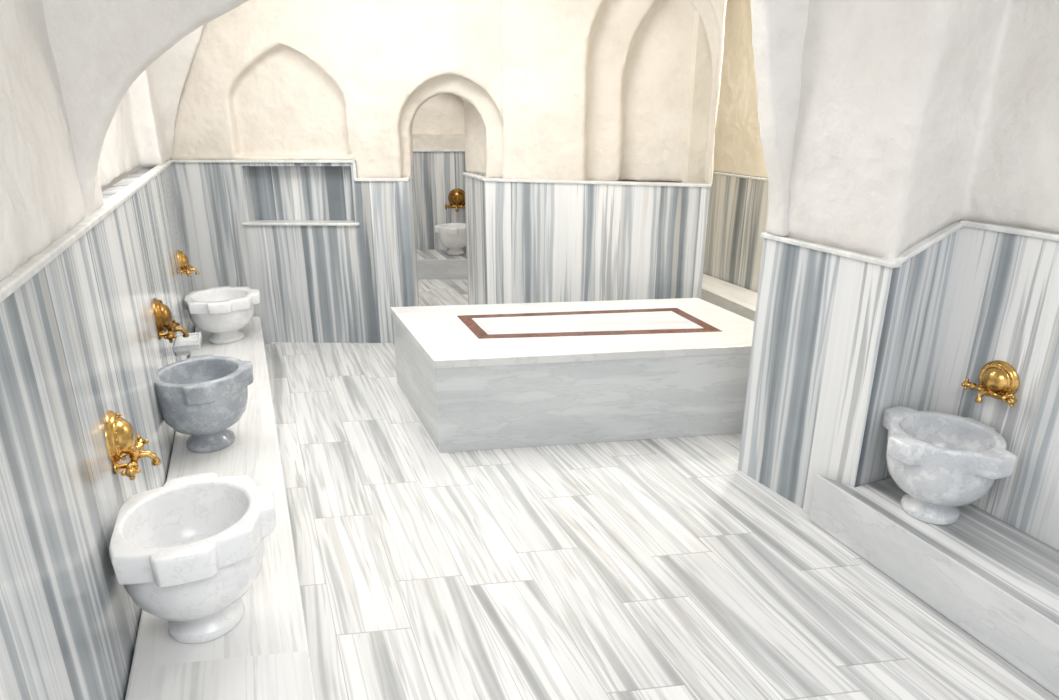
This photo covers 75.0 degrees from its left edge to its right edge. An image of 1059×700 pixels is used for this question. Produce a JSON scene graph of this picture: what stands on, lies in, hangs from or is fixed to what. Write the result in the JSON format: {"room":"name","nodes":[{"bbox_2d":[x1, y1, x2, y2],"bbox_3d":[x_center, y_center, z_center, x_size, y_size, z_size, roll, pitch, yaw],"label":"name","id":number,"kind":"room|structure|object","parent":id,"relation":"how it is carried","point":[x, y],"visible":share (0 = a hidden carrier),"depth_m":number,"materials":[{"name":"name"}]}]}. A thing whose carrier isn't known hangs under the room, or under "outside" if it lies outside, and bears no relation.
{"room":"spa","nodes":[
{"label":"spa","id":0,"kind":"room"},
{"bbox_2d":[0,164,195,699],"bbox_3d":[-1.954,0.278,3.246,0.181,1.750,7.782,-7,20,-21],"label":"wall","id":1,"kind":"structure","parent":0,"point":[80,342],"depth_m":2.23,"materials":[{"name":"stone"}]},
{"bbox_2d":[0,159,172,302],"bbox_3d":[-1.885,-0.571,2.981,0.072,0.028,7.782,-7,20,-21],"label":"trim","id":2,"kind":"structure","parent":1,"relation":"attached to","point":[21,275],"depth_m":2.46,"materials":[{"name":"stone"}]},
{"bbox_2d":[105,410,160,479],"bbox_3d":[-1.582,0.354,2.767,0.152,0.252,0.300,-7,20,-21],"label":"tap","id":3,"kind":"object","parent":1,"relation":"attached to","point":[120,434],"visible":1,"depth_m":2.70,"materials":[{"name":"gold metal"}]},
{"bbox_2d":[153,298,188,342],"bbox_3d":[-2.250,-0.203,4.343,0.160,0.265,0.315,-7,20,-21],"label":"tap","id":4,"kind":"object","parent":1,"relation":"attached to","point":[164,321],"visible":1,"depth_m":4.27,"materials":[{"name":"gold metal"}]},
{"bbox_2d":[173,332,201,355],"bbox_3d":[-2.470,-0.030,4.998,0.168,0.105,0.300,-7,20,-21],"label":"soap shelf","id":5,"kind":"object","parent":1,"relation":"attached to","point":[182,346],"visible":0.9,"depth_m":4.95,"materials":[{"name":"white stone"}]},
{"bbox_2d":[178,249,198,276],"bbox_3d":[-2.976,-0.769,6.026,0.137,0.227,0.270,-8,20,-21],"label":"tap","id":6,"kind":"object","parent":1,"relation":"attached to","point":[183,260],"visible":1,"depth_m":5.96,"materials":[{"name":"gold metal"}]},
{"bbox_2d":[0,0,204,280],"bbox_3d":[-1.915,-1.626,2.612,1.332,2.256,7.788,-5,20,-14],"label":"wall","id":7,"kind":"structure","parent":0,"point":[41,197],"depth_m":2.44,"materials":[{"name":"white paint"}]},
{"bbox_2d":[101,167,141,190],"bbox_3d":[-4.440,-2.566,8.019,0.180,4.000,3.264,-2,19,-5],"label":"wall","id":8,"kind":"structure","parent":0,"point":[121,176],"depth_m":7.15,"materials":[{"name":"beige paint"}]},
{"bbox_2d":[172,163,418,342],"bbox_3d":[-2.228,-0.934,6.746,2.220,1.750,0.200,0,19,1],"label":"wall","id":9,"kind":"structure","parent":0,"point":[315,284],"depth_m":6.65,"materials":[{"name":"stone"}]},
{"bbox_2d":[173,160,355,162],"bbox_3d":[-2.469,-1.771,6.449,1.740,0.025,0.222,0,19,1],"label":"trim","id":10,"kind":"structure","parent":9,"relation":"on","point":[174,161],"depth_m":6.34,"materials":[{"name":"stone"}]},
{"bbox_2d":[242,220,359,225],"bbox_3d":[-2.164,-1.214,6.595,1.110,0.028,0.160,0,19,1],"label":"sill","id":11,"kind":"structure","parent":9,"relation":"attached to","point":[255,222],"depth_m":6.53,"materials":[{"name":"stone"}]},
{"bbox_2d":[248,166,354,219],"bbox_3d":[-2.177,-1.475,6.626,1.120,0.649,0.050,0,19,1],"label":"niche","id":12,"kind":"object","parent":9,"relation":"in","point":[278,192],"depth_m":6.59,"materials":[{"name":"grey stone"}]},
{"bbox_2d":[352,160,357,179],"bbox_3d":[-1.612,-1.679,6.412,0.025,0.175,0.122,0,19,1],"label":"trim","id":13,"kind":"structure","parent":9,"relation":"attached to","point":[353,161],"depth_m":6.36,"materials":[{"name":"stone"}]},
{"bbox_2d":[355,176,411,180],"bbox_3d":[-1.369,-1.609,6.484,0.500,0.027,0.222,0,19,1],"label":"trim","id":14,"kind":"structure","parent":9,"relation":"attached to","point":[401,178],"depth_m":6.38,"materials":[{"name":"stone"}]},
{"bbox_2d":[395,181,415,306],"bbox_3d":[-1.301,-0.911,6.931,0.120,1.585,0.668,-8,20,-21],"label":"wall","id":15,"kind":"structure","parent":0,"point":[401,187],"depth_m":6.57,"materials":[{"name":"stone"}]},
{"bbox_2d":[42,0,808,235],"bbox_3d":[-0.338,-1.651,3.027,3.780,2.474,0.188,-6,20,-16],"label":"arch","id":16,"kind":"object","parent":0,"point":[100,48],"depth_m":2.76,"materials":[{"name":"beige paint"}]},
{"bbox_2d":[412,93,464,132],"bbox_3d":[-1.400,-3.410,9.693,1.400,1.100,0.050,0,19,0],"label":"wall","id":17,"kind":"structure","parent":0,"point":[442,113],"depth_m":9.71,"materials":[{"name":"beige paint"}]},
{"bbox_2d":[171,0,726,184],"bbox_3d":[-0.848,-2.729,6.052,4.987,2.429,0.628,2,19,6],"label":"wall","id":18,"kind":"structure","parent":0,"point":[578,90],"depth_m":6.06,"materials":[{"name":"beige paint"}]},
{"bbox_2d":[412,98,485,249],"bbox_3d":[-1.950,-3.133,9.656,5.100,4.000,0.200,0,19,0],"label":"wall","id":19,"kind":"structure","parent":0,"point":[435,174],"depth_m":9.81,"materials":[{"name":"stone"}]},
{"bbox_2d":[413,150,464,151],"bbox_3d":[-1.950,-2.798,9.684,5.100,0.028,0.068,0,19,0],"label":"trim","id":20,"kind":"structure","parent":19,"relation":"attached to","point":[413,150],"depth_m":9.65,"materials":[{"name":"stone"}]},
{"bbox_2d":[445,188,464,211],"bbox_3d":[-1.030,-2.131,9.801,0.360,0.302,0.182,0,19,0],"label":"tap","id":21,"kind":"object","parent":19,"relation":"attached to","point":[456,197],"visible":0.87,"depth_m":9.83,"materials":[{"name":"gold metal"}]},
{"bbox_2d":[464,99,486,173],"bbox_3d":[-0.479,-2.271,6.687,0.108,1.085,0.412,-15,24,-37],"label":"wall","id":22,"kind":"structure","parent":0,"point":[474,127],"depth_m":6.74,"materials":[{"name":"beige paint"}]},
{"bbox_2d":[464,176,487,304],"bbox_3d":[-0.480,-0.926,6.973,0.120,1.585,0.668,-7,20,-21],"label":"wall","id":23,"kind":"structure","parent":0,"point":[475,200],"depth_m":6.88,"materials":[{"name":"stone"}]},
{"bbox_2d":[463,172,487,180],"bbox_3d":[-0.521,-1.683,6.694,0.068,0.028,0.668,-7,20,-21],"label":"trim","id":24,"kind":"structure","parent":23,"relation":"on","point":[467,174],"depth_m":6.65,"materials":[{"name":"stone"}]},
{"bbox_2d":[485,181,709,303],"bbox_3d":[0.588,-0.754,6.477,2.018,1.585,0.180,5,20,14],"label":"wall","id":25,"kind":"structure","parent":0,"point":[546,242],"depth_m":6.30,"materials":[{"name":"stone"}]},
{"bbox_2d":[484,178,710,186],"bbox_3d":[0.569,-1.493,6.145,2.038,0.028,0.068,5,20,14],"label":"trim","id":26,"kind":"structure","parent":25,"relation":"attached to","point":[485,179],"depth_m":6.09,"materials":[{"name":"stone"}]},
{"bbox_2d":[264,279,1058,699],"bbox_3d":[-0.500,0.490,5.461,11.000,0.100,14.000,0,19,0],"label":"floor","id":27,"kind":"structure","parent":0,"point":[645,569],"depth_m":3.42,"materials":[{"name":"stone"}]},
{"bbox_2d":[125,316,316,699],"bbox_3d":[-1.537,0.973,3.485,0.636,0.280,7.978,-8,21,-21],"label":"bench","id":28,"kind":"object","parent":27,"relation":"on","point":[266,655],"visible":0.62,"depth_m":2.74,"materials":[{"name":"white stone"}]},
{"bbox_2d":[109,472,275,643],"bbox_3d":[-1.253,0.838,2.685,0.548,0.497,0.616,-7,20,-21],"label":"basin","id":29,"kind":"object","parent":28,"relation":"on","point":[186,550],"visible":1,"depth_m":2.58,"materials":[{"name":"white stone"}]},
{"bbox_2d":[154,354,253,452],"bbox_3d":[-1.945,0.344,4.141,0.515,0.478,0.515,9,21,25],"label":"basin","id":30,"kind":"object","parent":28,"relation":"on","point":[200,397],"visible":0.96,"depth_m":4.01,"materials":[{"name":"grey stone"}]},
{"bbox_2d":[184,286,260,343],"bbox_3d":[-2.675,-0.295,6.089,0.604,0.410,0.657,-7,20,-21],"label":"basin","id":31,"kind":"object","parent":28,"relation":"on","point":[221,311],"visible":1,"depth_m":5.92,"materials":[{"name":"white stone"}]},
{"bbox_2d":[416,250,466,278],"bbox_3d":[-2.150,-1.227,9.838,4.500,0.280,0.695,0,19,0],"label":"bench","id":32,"kind":"object","parent":27,"relation":"on","point":[431,264],"visible":0.02,"depth_m":9.52,"materials":[{"name":"white stone"}]},
{"bbox_2d":[435,223,465,254],"bbox_3d":[-1.050,-1.558,9.747,0.468,0.402,0.468,18,26,42],"label":"basin","id":33,"kind":"object","parent":32,"relation":"on","point":[452,236],"visible":0.93,"depth_m":9.58,"materials":[{"name":"white stone"}]},
{"bbox_2d":[390,298,753,452],"bbox_3d":[0.390,0.114,5.363,2.917,0.674,1.361,-3,19,-8],"label":"platform","id":34,"kind":"object","parent":27,"relation":"on","point":[513,375],"visible":0.96,"depth_m":4.80,"materials":[{"name":"white stone"}]},
{"bbox_2d":[701,274,756,320],"bbox_3d":[2.319,-0.437,7.556,0.600,0.280,4.166,-7,20,-20],"label":"bench","id":35,"kind":"object","parent":27,"relation":"on","point":[741,301],"visible":0.03,"depth_m":7.64,"materials":[{"name":"white stone"}]},
{"bbox_2d":[738,238,892,512],"bbox_3d":[1.626,0.168,3.929,0.180,1.510,0.826,-10,21,-26],"label":"wall pier","id":36,"kind":"object","parent":27,"relation":"on","point":[819,316],"depth_m":3.84,"materials":[{"name":"white stone"}]},
{"bbox_2d":[761,232,901,267],"bbox_3d":[1.561,-0.537,3.648,0.068,0.048,0.850,-10,21,-26],"label":"trim","id":37,"kind":"object","parent":36,"relation":"attached to","point":[815,246],"depth_m":3.58,"materials":[{"name":"stone"}]},
{"bbox_2d":[809,475,1058,697],"bbox_3d":[2.429,1.290,2.531,0.518,0.305,3.261,-8,20,-21],"label":"bench","id":38,"kind":"object","parent":27,"relation":"on","point":[997,582],"visible":0.84,"depth_m":3.15,"materials":[{"name":"white stone"}]},
{"bbox_2d":[883,406,1016,524],"bbox_3d":[2.000,0.597,3.382,0.515,0.445,0.515,8,21,22],"label":"basin","id":39,"kind":"object","parent":38,"relation":"on","point":[943,462],"visible":1,"depth_m":3.25,"materials":[{"name":"white stone"}]},
{"bbox_2d":[619,10,712,182],"bbox_3d":[1.192,-2.334,7.349,0.180,4.000,3.003,-4,19,-10],"label":"wall","id":40,"kind":"structure","parent":0,"point":[701,71],"depth_m":5.88,"materials":[{"name":"yellow paint"}]},
{"bbox_2d":[703,0,768,292],"bbox_3d":[2.703,-2.245,7.092,0.200,4.000,4.178,-7,20,-20],"label":"wall","id":41,"kind":"structure","parent":0,"point":[738,149],"depth_m":7.78,"materials":[{"name":"yellow paint"}]},
{"bbox_2d":[713,171,767,180],"bbox_3d":[2.625,-1.766,7.226,0.069,0.028,4.179,-7,20,-20],"label":"trim","id":42,"kind":"structure","parent":41,"relation":"attached to","point":[714,172],"depth_m":7.75,"materials":[{"name":"stone"}]},
{"bbox_2d":[855,229,959,486],"bbox_3d":[1.899,0.174,3.677,0.425,1.665,0.180,-8,21,-22],"label":"wall","id":43,"kind":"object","parent":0,"point":[918,289],"depth_m":3.52,"materials":[{"name":"grey stone"}]},
{"bbox_2d":[767,0,1058,258],"bbox_3d":[2.524,-1.297,2.042,0.775,2.485,4.000,-11,22,-28],"label":"wall","id":44,"kind":"structure","parent":0,"point":[916,119],"depth_m":3.20,"materials":[{"name":"white paint"}]},
{"bbox_2d":[886,221,963,267],"bbox_3d":[1.929,-0.521,3.364,0.449,0.198,0.068,-8,21,-22],"label":"trim","id":45,"kind":"object","parent":44,"relation":"attached to","point":[943,233],"visible":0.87,"depth_m":3.34,"materials":[{"name":"white stone"}]},
{"bbox_2d":[923,227,1058,549],"bbox_3d":[2.794,0.636,2.341,0.180,1.665,3.123,-7,20,-21],"label":"wall","id":46,"kind":"structure","parent":0,"point":[1002,301],"depth_m":3.26,"materials":[{"name":"stone"}]},
{"bbox_2d":[961,360,1018,406],"bbox_3d":[2.199,0.152,3.297,0.131,0.191,0.258,-7,20,-21],"label":"tap","id":47,"kind":"object","parent":46,"relation":"attached to","point":[998,379],"visible":1,"depth_m":3.28,"materials":[{"name":"gold metal"}]},
{"bbox_2d":[960,220,1058,241],"bbox_3d":[2.725,-0.154,2.038,0.069,0.028,3.123,-7,20,-21],"label":"trim","id":48,"kind":"structure","parent":46,"relation":"attached to","point":[972,224],"depth_m":3.17,"materials":[{"name":"stone"}]}
]}

